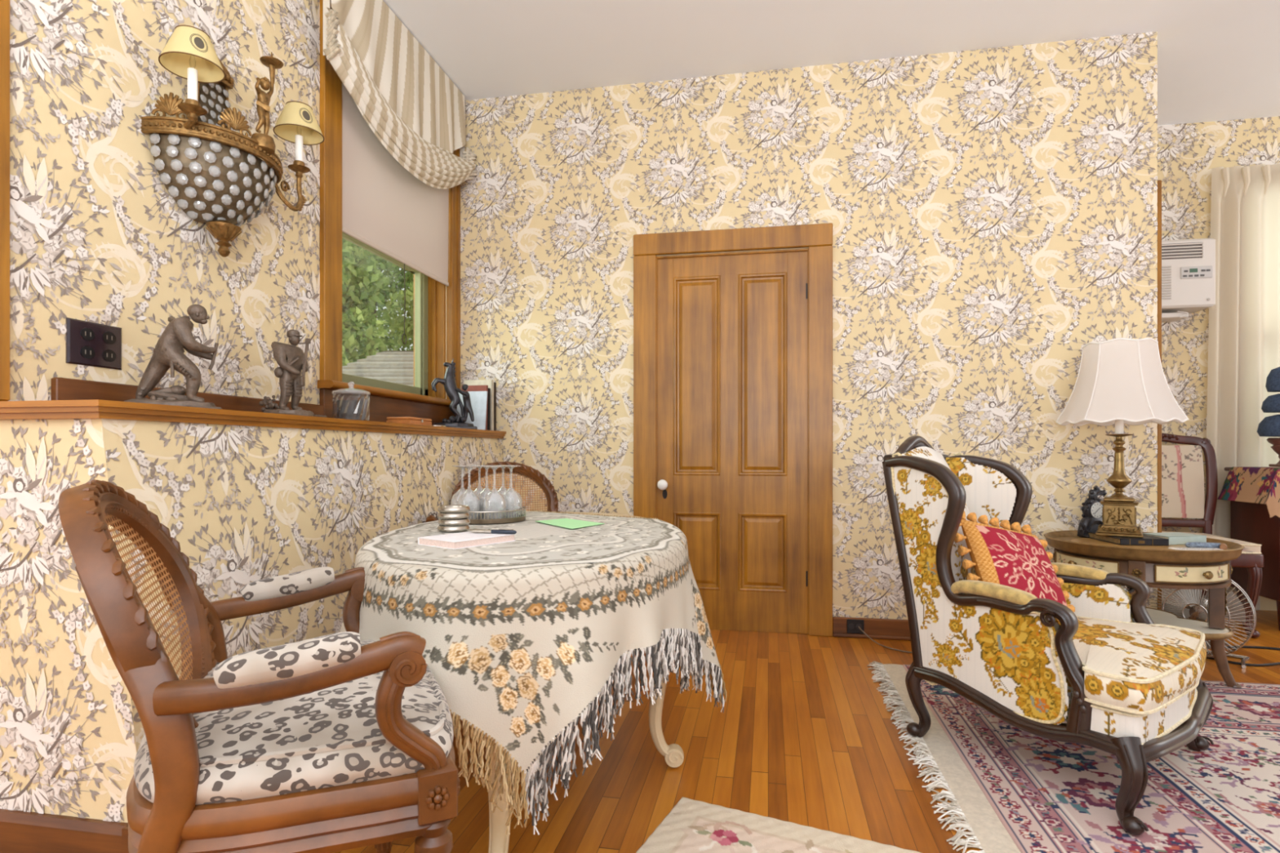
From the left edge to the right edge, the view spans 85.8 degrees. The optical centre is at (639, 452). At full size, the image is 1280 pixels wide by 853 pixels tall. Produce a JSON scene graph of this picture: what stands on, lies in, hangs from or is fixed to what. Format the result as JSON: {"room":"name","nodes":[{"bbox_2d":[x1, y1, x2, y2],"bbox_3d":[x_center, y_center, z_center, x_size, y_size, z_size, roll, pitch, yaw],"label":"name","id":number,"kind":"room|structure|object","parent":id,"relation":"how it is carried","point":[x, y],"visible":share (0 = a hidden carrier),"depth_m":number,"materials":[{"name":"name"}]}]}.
{"room":"living room","nodes":[
{"label":"living room","id":0,"kind":"room"},
{"bbox_2d":[8,0,446,404],"bbox_3d":[-1.370,-1.030,2.800,0.203,1.960,2.375,0,0,11],"label":"wall","id":1,"kind":"structure","parent":0,"point":[97,236],"depth_m":1.95,"materials":[{"name":"paper"}]},
{"bbox_2d":[0,0,9,401],"bbox_3d":[-1.581,-1.063,1.616,0.220,1.894,0.030,0,0,11],"label":"trim","id":2,"kind":"structure","parent":1,"relation":"attached to","point":[4,4],"depth_m":1.60,"materials":[{"name":"brown wood"}]},
{"bbox_2d":[66,317,121,369],"bbox_3d":[-1.446,-0.285,1.830,0.009,0.116,0.152,0,0,11],"label":"outlet plate","id":3,"kind":"object","parent":1,"relation":"attached to","point":[90,344],"visible":1,"depth_m":1.82,"materials":[{"name":"black plastic"}]},
{"bbox_2d":[80,328,94,340],"bbox_3d":[-1.447,-0.309,1.805,0.003,0.033,0.038,0,0,11],"label":"socket","id":4,"kind":"object","parent":3,"relation":"attached to","point":[86,334],"depth_m":1.80,"materials":[{"name":"black plastic"}]},
{"bbox_2d":[80,346,94,359],"bbox_3d":[-1.447,-0.261,1.805,0.003,0.033,0.038,0,0,11],"label":"socket","id":5,"kind":"object","parent":3,"relation":"attached to","point":[86,352],"depth_m":1.80,"materials":[{"name":"black plastic"}]},
{"bbox_2d":[102,331,115,343],"bbox_3d":[-1.436,-0.309,1.864,0.003,0.033,0.038,0,0,11],"label":"socket","id":6,"kind":"object","parent":3,"relation":"attached to","point":[108,337],"depth_m":1.86,"materials":[{"name":"black plastic"}]},
{"bbox_2d":[102,349,115,361],"bbox_3d":[-1.436,-0.261,1.864,0.003,0.033,0.038,0,0,11],"label":"socket","id":7,"kind":"object","parent":3,"relation":"attached to","point":[108,355],"depth_m":1.86,"materials":[{"name":"black plastic"}]},
{"bbox_2d":[50,377,324,415],"bbox_3d":[-1.365,-0.151,2.232,0.020,0.071,1.050,0,0,11],"label":"baseboard","id":8,"kind":"structure","parent":1,"relation":"attached to","point":[61,388],"depth_m":1.88,"materials":[{"name":"brown wood"}]},
{"bbox_2d":[140,25,324,257],"bbox_3d":[-1.263,-0.945,2.176,0.242,0.660,0.610,0,0,11],"label":"wall sconce","id":9,"kind":"object","parent":1,"relation":"attached to","point":[216,174],"visible":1,"depth_m":2.08,"materials":[{"name":"gold glass"}]},
{"bbox_2d":[187,67,197,101],"bbox_3d":[-1.265,-1.034,1.948,0.025,0.098,0.024,0,0,11],"label":"candle","id":10,"kind":"object","parent":9,"relation":"on","point":[192,73],"depth_m":1.94,"materials":[{"name":"white wax"}]},
{"bbox_2d":[150,133,271,224],"bbox_3d":[-1.292,-0.823,2.167,0.188,0.205,0.386,0,0,11],"label":"basket","id":11,"kind":"object","parent":9,"relation":"on","point":[210,176],"depth_m":2.07,"materials":[{"name":"white glass"}]},
{"bbox_2d":[295,134,302,161],"bbox_3d":[-1.183,-1.049,2.390,0.025,0.098,0.024,0,0,11],"label":"candle","id":12,"kind":"object","parent":9,"relation":"on","point":[299,139],"depth_m":2.38,"materials":[{"name":"white wax"}]},
{"bbox_2d":[317,0,460,424],"bbox_3d":[-1.227,-1.044,3.353,0.261,1.853,1.234,0,0,11],"label":"window","id":13,"kind":"structure","parent":1,"relation":"in","point":[387,399],"depth_m":3.15,"materials":[{"name":"brown wood"}]},
{"bbox_2d":[342,82,448,344],"bbox_3d":[-1.155,-1.198,3.347,0.010,1.343,0.973,0,0,11],"label":"roller shade","id":14,"kind":"object","parent":13,"relation":"attached to","point":[386,208],"visible":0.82,"depth_m":3.21,"materials":[{"name":"beige fabric"}]},
{"bbox_2d":[322,0,477,189],"bbox_3d":[-1.077,-1.656,3.258,0.111,0.698,1.275,0,0,11],"label":"swag valance","id":15,"kind":"object","parent":13,"relation":"hanging from","point":[416,112],"visible":1,"depth_m":3.15,"materials":[{"name":"fabric"}]},
{"bbox_2d":[0,418,509,822],"bbox_3d":[-1.879,0.430,2.891,2.048,1.040,2.383,0,0,11],"label":"wall","id":16,"kind":"structure","parent":0,"point":[245,504],"depth_m":1.65,"materials":[{"name":"paper"}]},
{"bbox_2d":[0,808,128,852],"bbox_3d":[-1.842,0.891,2.868,2.004,0.118,2.390,0,0,11],"label":"baseboard","id":17,"kind":"structure","parent":16,"relation":"attached to","point":[20,831],"depth_m":1.56,"materials":[{"name":"brown wood"}]},
{"bbox_2d":[0,400,506,438],"bbox_3d":[-1.933,-0.096,2.886,1.945,0.040,2.412,0,0,11],"label":"shelf","id":18,"kind":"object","parent":16,"relation":"on","point":[54,409],"depth_m":1.80,"materials":[{"name":"brown wood"}]},
{"bbox_2d":[124,304,222,408],"bbox_3d":[-1.278,-0.264,1.885,0.230,0.294,0.122,0,0,-29],"label":"statue","id":19,"kind":"object","parent":18,"relation":"on","point":[168,352],"visible":0.98,"depth_m":1.87,"materials":[{"name":"brown metal"}]},
{"bbox_2d":[258,329,327,417],"bbox_3d":[-1.191,-0.266,2.347,0.156,0.298,0.190,0,0,16],"label":"statue","id":20,"kind":"object","parent":18,"relation":"on","point":[291,359],"visible":0.99,"depth_m":2.31,"materials":[{"name":"brown metal"}]},
{"bbox_2d":[331,381,370,420],"bbox_3d":[-1.110,-0.194,2.647,0.138,0.155,0.138,0,0,11],"label":"jar","id":21,"kind":"object","parent":18,"relation":"on","point":[346,409],"visible":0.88,"depth_m":2.61,"materials":[{"name":"clear glass"}]},
{"bbox_2d":[386,417,431,426],"bbox_3d":[-1.015,-0.134,3.042,0.113,0.034,0.210,0,0,8],"label":"wooden box","id":22,"kind":"object","parent":18,"relation":"on","point":[411,420],"visible":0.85,"depth_m":2.94,"materials":[{"name":"brown wood"}]},
{"bbox_2d":[431,424,445,426],"bbox_3d":[-0.960,-0.122,3.260,0.078,0.012,0.098,0,0,11],"label":"lid","id":23,"kind":"object","parent":18,"relation":"on","point":[432,424],"visible":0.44,"depth_m":3.23,"materials":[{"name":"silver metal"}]},
{"bbox_2d":[431,358,477,429],"bbox_3d":[-0.962,-0.300,3.567,0.225,0.366,0.110,0,0,-18],"label":"statue","id":24,"kind":"object","parent":18,"relation":"on","point":[451,390],"visible":0.98,"depth_m":3.54,"materials":[{"name":"black metal"}]},
{"bbox_2d":[456,391,487,430],"bbox_3d":[-0.910,-0.223,3.723,0.170,0.214,0.037,0,0,11],"label":"book","id":25,"kind":"object","parent":18,"relation":"on","point":[478,399],"visible":0.44,"depth_m":3.71,"materials":[{"name":"white paper"}]},
{"bbox_2d":[461,385,488,430],"bbox_3d":[-0.910,-0.241,3.779,0.150,0.250,0.028,0,0,11],"label":"book","id":26,"kind":"object","parent":18,"relation":"on","point":[471,388],"visible":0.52,"depth_m":3.77,"materials":[{"name":"brown paper"}]},
{"bbox_2d":[464,379,493,430],"bbox_3d":[-0.898,-0.259,3.842,0.165,0.285,0.026,0,0,11],"label":"book","id":27,"kind":"object","parent":18,"relation":"on","point":[490,383],"visible":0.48,"depth_m":3.82,"materials":[{"name":"white paper"}]},
{"bbox_2d":[487,387,490,430],"bbox_3d":[-0.905,-0.234,3.805,0.160,0.235,0.020,0,0,11],"label":"book","id":28,"kind":"object","parent":18,"relation":"on","point":[489,389],"visible":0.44,"depth_m":3.78,"materials":[{"name":"brown paper"}]},
{"bbox_2d":[493,382,496,431],"bbox_3d":[-0.890,-0.254,3.886,0.160,0.275,0.012,0,0,11],"label":"book","id":29,"kind":"object","parent":18,"relation":"on","point":[495,383],"visible":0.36,"depth_m":3.87,"materials":[{"name":"black paper"}]},
{"bbox_2d":[330,609,1279,852],"bbox_3d":[0.674,0.980,0.892,9.000,0.060,8.000,0,0,11],"label":"floor","id":30,"kind":"structure","parent":0,"point":[805,734],"depth_m":2.12,"materials":[{"name":"brown wood"}]},
{"bbox_2d":[58,480,460,852],"bbox_3d":[-0.630,0.498,1.185,0.556,0.910,0.675,0,0,-27],"label":"armchair","id":31,"kind":"object","parent":30,"relation":"on","point":[338,741],"visible":0.99,"depth_m":0.96,"materials":[{"name":"brown wood"}]},
{"bbox_2d":[133,640,453,804],"bbox_3d":[-0.587,0.430,1.207,0.459,0.098,0.613,0,0,-27],"label":"seat cushion","id":32,"kind":"object","parent":31,"relation":"on","point":[330,745],"depth_m":0.98,"materials":[{"name":"fabric"}]},
{"bbox_2d":[425,461,583,522],"bbox_3d":[-0.591,0.498,3.055,0.675,0.910,0.556,0,0,-13],"label":"armchair","id":33,"kind":"object","parent":30,"relation":"on","point":[546,486],"visible":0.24,"depth_m":3.26,"materials":[{"name":"brown wicker"}]},
{"bbox_2d":[485,511,684,852],"bbox_3d":[-0.315,0.594,2.080,0.910,0.704,1.440,0,0,0],"label":"table","id":34,"kind":"object","parent":30,"relation":"on","point":[673,754],"visible":0.14,"depth_m":2.06,"materials":[{"name":"beige wood"}]},
{"bbox_2d":[339,510,726,835],"bbox_3d":[-0.337,0.576,2.007,1.067,0.688,1.353,0,0,21],"label":"tablecloth","id":35,"kind":"object","parent":34,"relation":"on","point":[525,637],"visible":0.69,"depth_m":1.39,"materials":[{"name":"fabric"}]},
{"bbox_2d":[417,531,515,549],"bbox_3d":[-0.447,0.226,1.788,0.145,0.019,0.200,0,0,37],"label":"notebook","id":36,"kind":"object","parent":35,"relation":"on","point":[467,539],"visible":0.84,"depth_m":1.74,"materials":[{"name":"paper"}]},
{"bbox_2d":[436,524,469,533],"bbox_3d":[-0.555,0.226,2.050,0.094,0.018,0.094,0,0,11],"label":"coaster","id":37,"kind":"object","parent":36,"relation":"on","point":[440,528],"visible":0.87,"depth_m":2.01,"materials":[{"name":"silver metal"}]},
{"bbox_2d":[437,518,470,526],"bbox_3d":[-0.553,0.207,2.050,0.094,0.018,0.094,0,0,11],"label":"coaster","id":38,"kind":"object","parent":37,"relation":"on","point":[463,522],"visible":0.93,"depth_m":2.01,"materials":[{"name":"silver metal"}]},
{"bbox_2d":[437,512,469,519],"bbox_3d":[-0.555,0.189,2.050,0.094,0.018,0.094,0,0,11],"label":"coaster","id":39,"kind":"object","parent":38,"relation":"on","point":[464,515],"visible":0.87,"depth_m":2.01,"materials":[{"name":"silver metal"}]},
{"bbox_2d":[437,505,470,513],"bbox_3d":[-0.553,0.170,2.050,0.094,0.018,0.094,0,0,11],"label":"coaster","id":40,"kind":"object","parent":39,"relation":"on","point":[444,508],"visible":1,"depth_m":2.02,"materials":[{"name":"silver metal"}]},
{"bbox_2d":[466,528,516,533],"bbox_3d":[-0.394,0.210,1.830,0.140,0.013,0.011,0,0,13],"label":"pen","id":41,"kind":"object","parent":36,"relation":"on","point":[474,531],"visible":1,"depth_m":1.82,"materials":[{"name":"silver metal"}]},
{"bbox_2d":[467,505,526,524],"bbox_3d":[-0.525,0.214,2.360,0.267,0.044,0.267,0,0,11],"label":"tray","id":42,"kind":"object","parent":35,"relation":"on","point":[491,520],"visible":0.61,"depth_m":2.28,"materials":[{"name":"silver metal"}]},
{"bbox_2d":[450,465,474,519],"bbox_3d":[-0.609,0.138,2.360,0.078,0.184,0.078,0,0,11],"label":"wine glass","id":43,"kind":"object","parent":42,"relation":"on","point":[460,467],"visible":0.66,"depth_m":2.35,"materials":[{"name":"clear glass"}]},
{"bbox_2d":[450,488,474,519],"bbox_3d":[-0.609,0.176,2.360,0.078,0.108,0.078,0,0,11],"label":"bowl","id":44,"kind":"object","parent":43,"relation":"on","point":[451,500],"depth_m":2.35,"materials":[{"name":"clear glass"}]},
{"bbox_2d":[457,466,481,519],"bbox_3d":[-0.567,0.138,2.288,0.078,0.184,0.078,0,0,11],"label":"wine glass","id":45,"kind":"object","parent":42,"relation":"on","point":[466,467],"visible":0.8,"depth_m":2.28,"materials":[{"name":"clear glass"}]},
{"bbox_2d":[457,488,481,519],"bbox_3d":[-0.567,0.176,2.288,0.078,0.108,0.078,0,0,11],"label":"bowl","id":46,"kind":"object","parent":45,"relation":"on","point":[458,503],"depth_m":2.28,"materials":[{"name":"clear glass"}]},
{"bbox_2d":[467,465,490,517],"bbox_3d":[-0.567,0.138,2.432,0.078,0.184,0.078,0,0,11],"label":"wine glass","id":47,"kind":"object","parent":42,"relation":"on","point":[474,491],"visible":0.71,"depth_m":2.42,"materials":[{"name":"clear glass"}]},
{"bbox_2d":[467,486,490,517],"bbox_3d":[-0.567,0.176,2.432,0.078,0.108,0.078,0,0,11],"label":"bowl","id":48,"kind":"object","parent":47,"relation":"on","point":[489,499],"depth_m":2.42,"materials":[{"name":"clear glass"}]},
{"bbox_2d":[475,465,497,519],"bbox_3d":[-0.525,0.138,2.360,0.078,0.184,0.078,0,0,11],"label":"wine glass","id":49,"kind":"object","parent":42,"relation":"on","point":[483,491],"visible":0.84,"depth_m":2.35,"materials":[{"name":"clear glass"}]},
{"bbox_2d":[475,488,497,519],"bbox_3d":[-0.525,0.176,2.360,0.078,0.108,0.078,0,0,11],"label":"bowl","id":50,"kind":"object","parent":49,"relation":"on","point":[476,500],"depth_m":2.35,"materials":[{"name":"clear glass"}]},
{"bbox_2d":[482,466,506,519],"bbox_3d":[-0.483,0.138,2.288,0.078,0.184,0.078,0,0,11],"label":"wine glass","id":51,"kind":"object","parent":42,"relation":"on","point":[491,467],"visible":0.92,"depth_m":2.28,"materials":[{"name":"clear glass"}]},
{"bbox_2d":[482,488,506,519],"bbox_3d":[-0.483,0.176,2.288,0.078,0.108,0.078,0,0,11],"label":"bowl","id":52,"kind":"object","parent":51,"relation":"on","point":[486,496],"depth_m":2.28,"materials":[{"name":"clear glass"}]},
{"bbox_2d":[492,465,514,517],"bbox_3d":[-0.483,0.138,2.432,0.078,0.184,0.078,0,0,11],"label":"wine glass","id":53,"kind":"object","parent":42,"relation":"on","point":[509,492],"visible":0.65,"depth_m":2.42,"materials":[{"name":"clear glass"}]},
{"bbox_2d":[492,486,514,517],"bbox_3d":[-0.483,0.176,2.432,0.078,0.108,0.078,0,0,11],"label":"bowl","id":54,"kind":"object","parent":53,"relation":"on","point":[513,499],"depth_m":2.42,"materials":[{"name":"clear glass"}]},
{"bbox_2d":[499,465,522,518],"bbox_3d":[-0.442,0.138,2.360,0.078,0.184,0.078,0,0,11],"label":"wine glass","id":55,"kind":"object","parent":42,"relation":"on","point":[508,466],"visible":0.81,"depth_m":2.35,"materials":[{"name":"clear glass"}]},
{"bbox_2d":[499,487,522,518],"bbox_3d":[-0.442,0.176,2.360,0.078,0.108,0.078,0,0,11],"label":"bowl","id":56,"kind":"object","parent":55,"relation":"on","point":[521,500],"depth_m":2.35,"materials":[{"name":"clear glass"}]},
{"bbox_2d":[534,518,604,528],"bbox_3d":[-0.223,0.233,2.264,0.169,0.005,0.340,0,0,-32],"label":"paper","id":57,"kind":"object","parent":35,"relation":"on","point":[563,522],"visible":1,"depth_m":2.25,"materials":[{"name":"green paper"}]},
{"bbox_2d":[635,796,921,852],"bbox_3d":[0.249,0.943,1.398,0.660,0.012,0.750,0,0,26],"label":"rug","id":58,"kind":"object","parent":30,"relation":"on","point":[691,826],"visible":1,"depth_m":1.68,"materials":[{"name":"beige fabric"}]},
{"bbox_2d":[857,626,911,653],"bbox_3d":[1.533,0.918,3.315,0.898,0.061,0.245,0,0,11],"label":"power cord","id":59,"kind":"object","parent":30,"relation":"on","point":[858,626],"visible":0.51,"depth_m":3.35,"materials":[{"name":"brown plastic"}]},
{"bbox_2d":[866,661,1279,852],"bbox_3d":[2.232,0.941,1.683,2.926,0.017,2.347,0,0,11],"label":"oriental rug","id":60,"kind":"object","parent":30,"relation":"on","point":[1015,790],"visible":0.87,"depth_m":1.98,"materials":[{"name":"fabric"}]},
{"bbox_2d":[882,435,1213,835],"bbox_3d":[1.263,0.443,2.208,0.798,1.008,0.843,0,0,-40],"label":"armchair","id":61,"kind":"object","parent":60,"relation":"on","point":[1128,686],"visible":0.94,"depth_m":2.04,"materials":[{"name":"white fabric"}]},
{"bbox_2d":[901,446,976,593],"bbox_3d":[1.080,0.309,2.440,0.460,0.660,0.191,0,0,-40],"label":"cushion","id":62,"kind":"object","parent":61,"relation":"on","point":[914,482],"depth_m":2.30,"materials":[{"name":"white fabric"}]},
{"bbox_2d":[954,511,1078,622],"bbox_3d":[1.219,0.393,2.245,0.452,0.398,0.252,0,0,-18],"label":"throw pillow","id":63,"kind":"object","parent":61,"relation":"on","point":[1015,558],"visible":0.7,"depth_m":2.20,"materials":[{"name":"fabric"}]},
{"bbox_2d":[1058,617,1206,711],"bbox_3d":[1.319,0.589,2.133,0.735,0.110,0.654,0,0,-40],"label":"seat cushion","id":64,"kind":"object","parent":61,"relation":"on","point":[1113,664],"depth_m":1.83,"materials":[{"name":"white fabric"}]},
{"bbox_2d":[1043,529,1244,688],"bbox_3d":[2.122,0.664,2.940,0.690,0.585,0.690,0,0,0],"label":"round side table","id":65,"kind":"object","parent":30,"relation":"on","point":[1161,566],"visible":0.59,"depth_m":2.74,"materials":[{"name":"brown wood"}]},
{"bbox_2d":[1076,485,1106,537],"bbox_3d":[2.106,0.275,3.206,0.164,0.238,0.060,0,0,-14],"label":"mantel clock","id":66,"kind":"object","parent":65,"relation":"on","point":[1091,509],"visible":0.82,"depth_m":3.18,"materials":[{"name":"black metal"}]},
{"bbox_2d":[1087,531,1168,546],"bbox_3d":[2.142,0.380,3.035,0.190,0.028,0.261,0,0,6],"label":"book","id":67,"kind":"object","parent":65,"relation":"on","point":[1146,540],"visible":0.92,"depth_m":2.91,"materials":[{"name":"black leather"}]},
{"bbox_2d":[1055,337,1188,537],"bbox_3d":[2.115,-0.061,3.040,0.489,0.852,0.453,0,0,36],"label":"table lamp","id":68,"kind":"object","parent":67,"relation":"on","point":[1119,381],"visible":1,"depth_m":2.94,"materials":[{"name":"white fabric"}]},
{"bbox_2d":[1043,529,1244,563],"bbox_3d":[2.122,0.398,2.940,0.690,0.054,0.690,0,0,0],"label":"tray","id":69,"kind":"object","parent":65,"relation":"on","point":[1066,543],"depth_m":2.74,"materials":[{"name":"brown wood"}]},
{"bbox_2d":[1142,532,1206,545],"bbox_3d":[2.323,0.376,2.999,0.190,0.036,0.130,0,0,-10],"label":"book","id":70,"kind":"object","parent":65,"relation":"on","point":[1175,538],"visible":0.64,"depth_m":2.94,"materials":[{"name":"white paper"}]},
{"bbox_2d":[1146,608,1228,633],"bbox_3d":[2.122,0.721,2.940,0.537,0.010,0.537,0,0,0],"label":"shelf","id":71,"kind":"object","parent":65,"relation":"attached to","point":[1158,616],"depth_m":2.89,"materials":[{"name":"brown wood"}]},
{"bbox_2d":[1168,547,1224,550],"bbox_3d":[2.240,0.391,2.765,0.180,0.006,0.070,0,0,7],"label":"pamphlet","id":72,"kind":"object","parent":65,"relation":"on","point":[1174,548],"visible":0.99,"depth_m":2.77,"materials":[{"name":"white paper"}]},
{"bbox_2d":[1185,542,1220,548],"bbox_3d":[2.325,0.383,2.830,0.140,0.022,0.056,0,0,20],"label":"case","id":73,"kind":"object","parent":65,"relation":"on","point":[1189,544],"visible":0.79,"depth_m":2.81,"materials":[{"name":"blue plastic"}]},
{"bbox_2d":[1219,542,1227,549],"bbox_3d":[2.350,0.381,2.775,0.024,0.024,0.060,0,0,38],"label":"spool","id":74,"kind":"object","parent":65,"relation":"on","point":[1222,546],"visible":0.94,"depth_m":2.75,"materials":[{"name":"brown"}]},
{"bbox_2d":[1150,579,1256,668],"bbox_3d":[2.620,0.743,3.232,0.251,0.413,0.411,0,0,-44],"label":"floor fan","id":75,"kind":"object","parent":30,"relation":"on","point":[1194,606],"visible":0.48,"depth_m":3.15,"materials":[{"name":"silver metal"}]},
{"bbox_2d":[1161,432,1263,638],"bbox_3d":[2.996,0.419,3.854,0.582,1.069,0.601,0,0,21],"label":"chair","id":76,"kind":"object","parent":30,"relation":"on","point":[1182,466],"visible":0.44,"depth_m":3.98,"materials":[{"name":"brown wood"}]},
{"bbox_2d":[1161,531,1260,552],"bbox_3d":[2.979,0.482,3.805,0.555,0.075,0.468,0,0,21],"label":"seat cushion","id":77,"kind":"object","parent":76,"relation":"on","point":[1250,547],"depth_m":3.56,"materials":[{"name":"fabric"}]},
{"bbox_2d":[1205,657,1279,666],"bbox_3d":[3.099,0.944,2.976,1.192,0.011,0.136,0,0,21],"label":"power cord","id":78,"kind":"object","parent":30,"relation":"on","point":[1211,658],"visible":0.66,"depth_m":3.06,"materials":[{"name":"black plastic"}]},
{"bbox_2d":[1224,466,1279,631],"bbox_3d":[3.817,0.519,3.736,0.880,0.862,0.459,0,0,11],"label":"desk","id":79,"kind":"object","parent":30,"relation":"on","point":[1251,522],"visible":0.5,"depth_m":3.77,"materials":[{"name":"brown wood"}]},
{"bbox_2d":[1217,466,1279,517],"bbox_3d":[3.779,0.213,3.691,0.979,0.257,0.401,0,0,11],"label":"cloth","id":80,"kind":"object","parent":79,"relation":"on","point":[1256,485],"visible":1,"depth_m":3.72,"materials":[{"name":"fabric"}]},
{"bbox_2d":[1257,366,1279,466],"bbox_3d":[3.572,-0.219,3.812,0.236,0.600,0.236,0,0,11],"label":"table lamp","id":81,"kind":"object","parent":80,"relation":"on","point":[1269,426],"visible":1,"depth_m":3.80,"materials":[{"name":"blue glass"}]},
{"bbox_2d":[1224,645,1279,650],"bbox_3d":[3.292,0.944,3.206,1.104,0.011,0.076,0,0,17],"label":"power cord","id":82,"kind":"object","parent":30,"relation":"on","point":[1228,646],"visible":0.6,"depth_m":3.33,"materials":[{"name":"black plastic"}]},
{"bbox_2d":[460,31,1157,619],"bbox_3d":[0.723,-0.530,3.699,3.590,2.960,0.163,0,0,11],"label":"wall","id":83,"kind":"structure","parent":0,"point":[992,212],"depth_m":3.53,"materials":[{"name":"paper"}]},
{"bbox_2d":[633,222,832,636],"bbox_3d":[0.486,-0.114,3.681,1.044,2.128,0.165,0,0,11],"label":"door","id":84,"kind":"structure","parent":83,"relation":"in","point":[733,351],"depth_m":3.66,"materials":[{"name":"brown wood"}]},
{"bbox_2d":[846,618,864,634],"bbox_3d":[1.103,0.892,3.523,0.084,0.072,0.009,0,0,11],"label":"baseboard outlet","id":85,"kind":"object","parent":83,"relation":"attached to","point":[852,625],"visible":0.99,"depth_m":3.52,"materials":[{"name":"black plastic"}]},
{"bbox_2d":[848,623,854,629],"bbox_3d":[1.082,0.892,3.524,0.030,0.030,0.003,0,0,11],"label":"socket","id":86,"kind":"object","parent":85,"relation":"attached to","point":[851,626],"depth_m":3.52,"materials":[{"name":"black plastic"}]},
{"bbox_2d":[856,623,862,629],"bbox_3d":[1.120,0.892,3.517,0.030,0.030,0.003,0,0,11],"label":"socket","id":87,"kind":"object","parent":85,"relation":"attached to","point":[857,624],"depth_m":3.52,"materials":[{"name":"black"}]},
{"bbox_2d":[832,616,911,640],"bbox_3d":[0.885,0.900,3.571,3.235,0.100,0.034,0,0,11],"label":"baseboard","id":88,"kind":"structure","parent":83,"relation":"attached to","point":[874,628],"depth_m":3.51,"materials":[{"name":"brown wood"}]},
{"bbox_2d":[1157,180,1161,608],"bbox_3d":[2.497,-0.225,3.371,0.018,2.150,0.169,0,0,11],"label":"trim","id":89,"kind":"structure","parent":83,"relation":"attached to","point":[1159,182],"depth_m":3.29,"materials":[{"name":"brown wood"}]},
{"bbox_2d":[382,0,1279,125],"bbox_3d":[0.674,-2.050,0.892,9.000,0.080,8.000,0,0,11],"label":"ceiling","id":90,"kind":"structure","parent":0,"point":[1218,60],"depth_m":3.34,"materials":[{"name":"paint"}]},
{"bbox_2d":[1157,116,1279,610],"bbox_3d":[3.733,-0.530,4.215,3.400,2.960,0.148,0,0,11],"label":"wall","id":91,"kind":"structure","parent":0,"point":[1188,153],"depth_m":4.21,"materials":[{"name":"paper"}]},
{"bbox_2d":[1161,238,1215,321],"bbox_3d":[3.079,-1.022,4.158,0.595,0.455,0.209,0,0,11],"label":"air conditioner","id":92,"kind":"object","parent":91,"relation":"attached to","point":[1188,265],"visible":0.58,"depth_m":4.04,"materials":[{"name":"beige plastic"}]},
{"bbox_2d":[1161,588,1260,610],"bbox_3d":[2.883,0.890,4.290,1.700,0.120,0.020,0,0,11],"label":"baseboard","id":93,"kind":"structure","parent":91,"relation":"attached to","point":[1258,604],"depth_m":4.21,"materials":[{"name":"brown wood"}]},
{"bbox_2d":[1204,163,1279,538],"bbox_3d":[3.997,-0.510,3.991,1.300,2.360,0.105,0,0,11],"label":"curtain","id":94,"kind":"object","parent":91,"relation":"hanging from","point":[1244,325],"visible":0.67,"depth_m":4.07,"materials":[{"name":"beige fabric"}]},
{"label":"outside","id":95,"kind":"structure","parent":0,"visible":0},
{"bbox_3d":[-17.272,1.900,22.536,37.800,0.100,42.000,0,0,11],"label":"lawn","id":96,"kind":"structure","parent":95,"visible":0},
{"bbox_2d":[342,238,389,366],"bbox_3d":[-5.929,-1.570,12.172,2.866,6.862,3.052,0,0,-42],"label":"leafy tree","id":97,"kind":"object","parent":96,"relation":"on","point":[357,284],"visible":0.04,"depth_m":12.37,"materials":[{"name":"green plant"}]},
{"bbox_2d":[342,351,413,386],"bbox_3d":[-2.450,0.294,8.600,3.100,3.112,2.300,0,0,0],"label":"garden shed","id":98,"kind":"object","parent":96,"relation":"on","point":[393,366],"visible":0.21,"depth_m":8.08,"materials":[{"name":"beige wood"}]},
{"bbox_2d":[344,249,413,365],"bbox_3d":[-7.616,-4.157,18.988,7.779,12.687,6.936,0,0,11],"label":"leafy tree","id":99,"kind":"object","parent":96,"relation":"on","point":[382,264],"visible":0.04,"depth_m":18.43,"materials":[{"name":"green plant"}]},
{"bbox_2d":[380,288,413,342],"bbox_3d":[-3.444,-1.717,14.635,4.137,7.155,3.440,0,0,11],"label":"leafy tree","id":100,"kind":"object","parent":96,"relation":"on","point":[397,323],"visible":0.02,"depth_m":14.55,"materials":[{"name":"green plant"}]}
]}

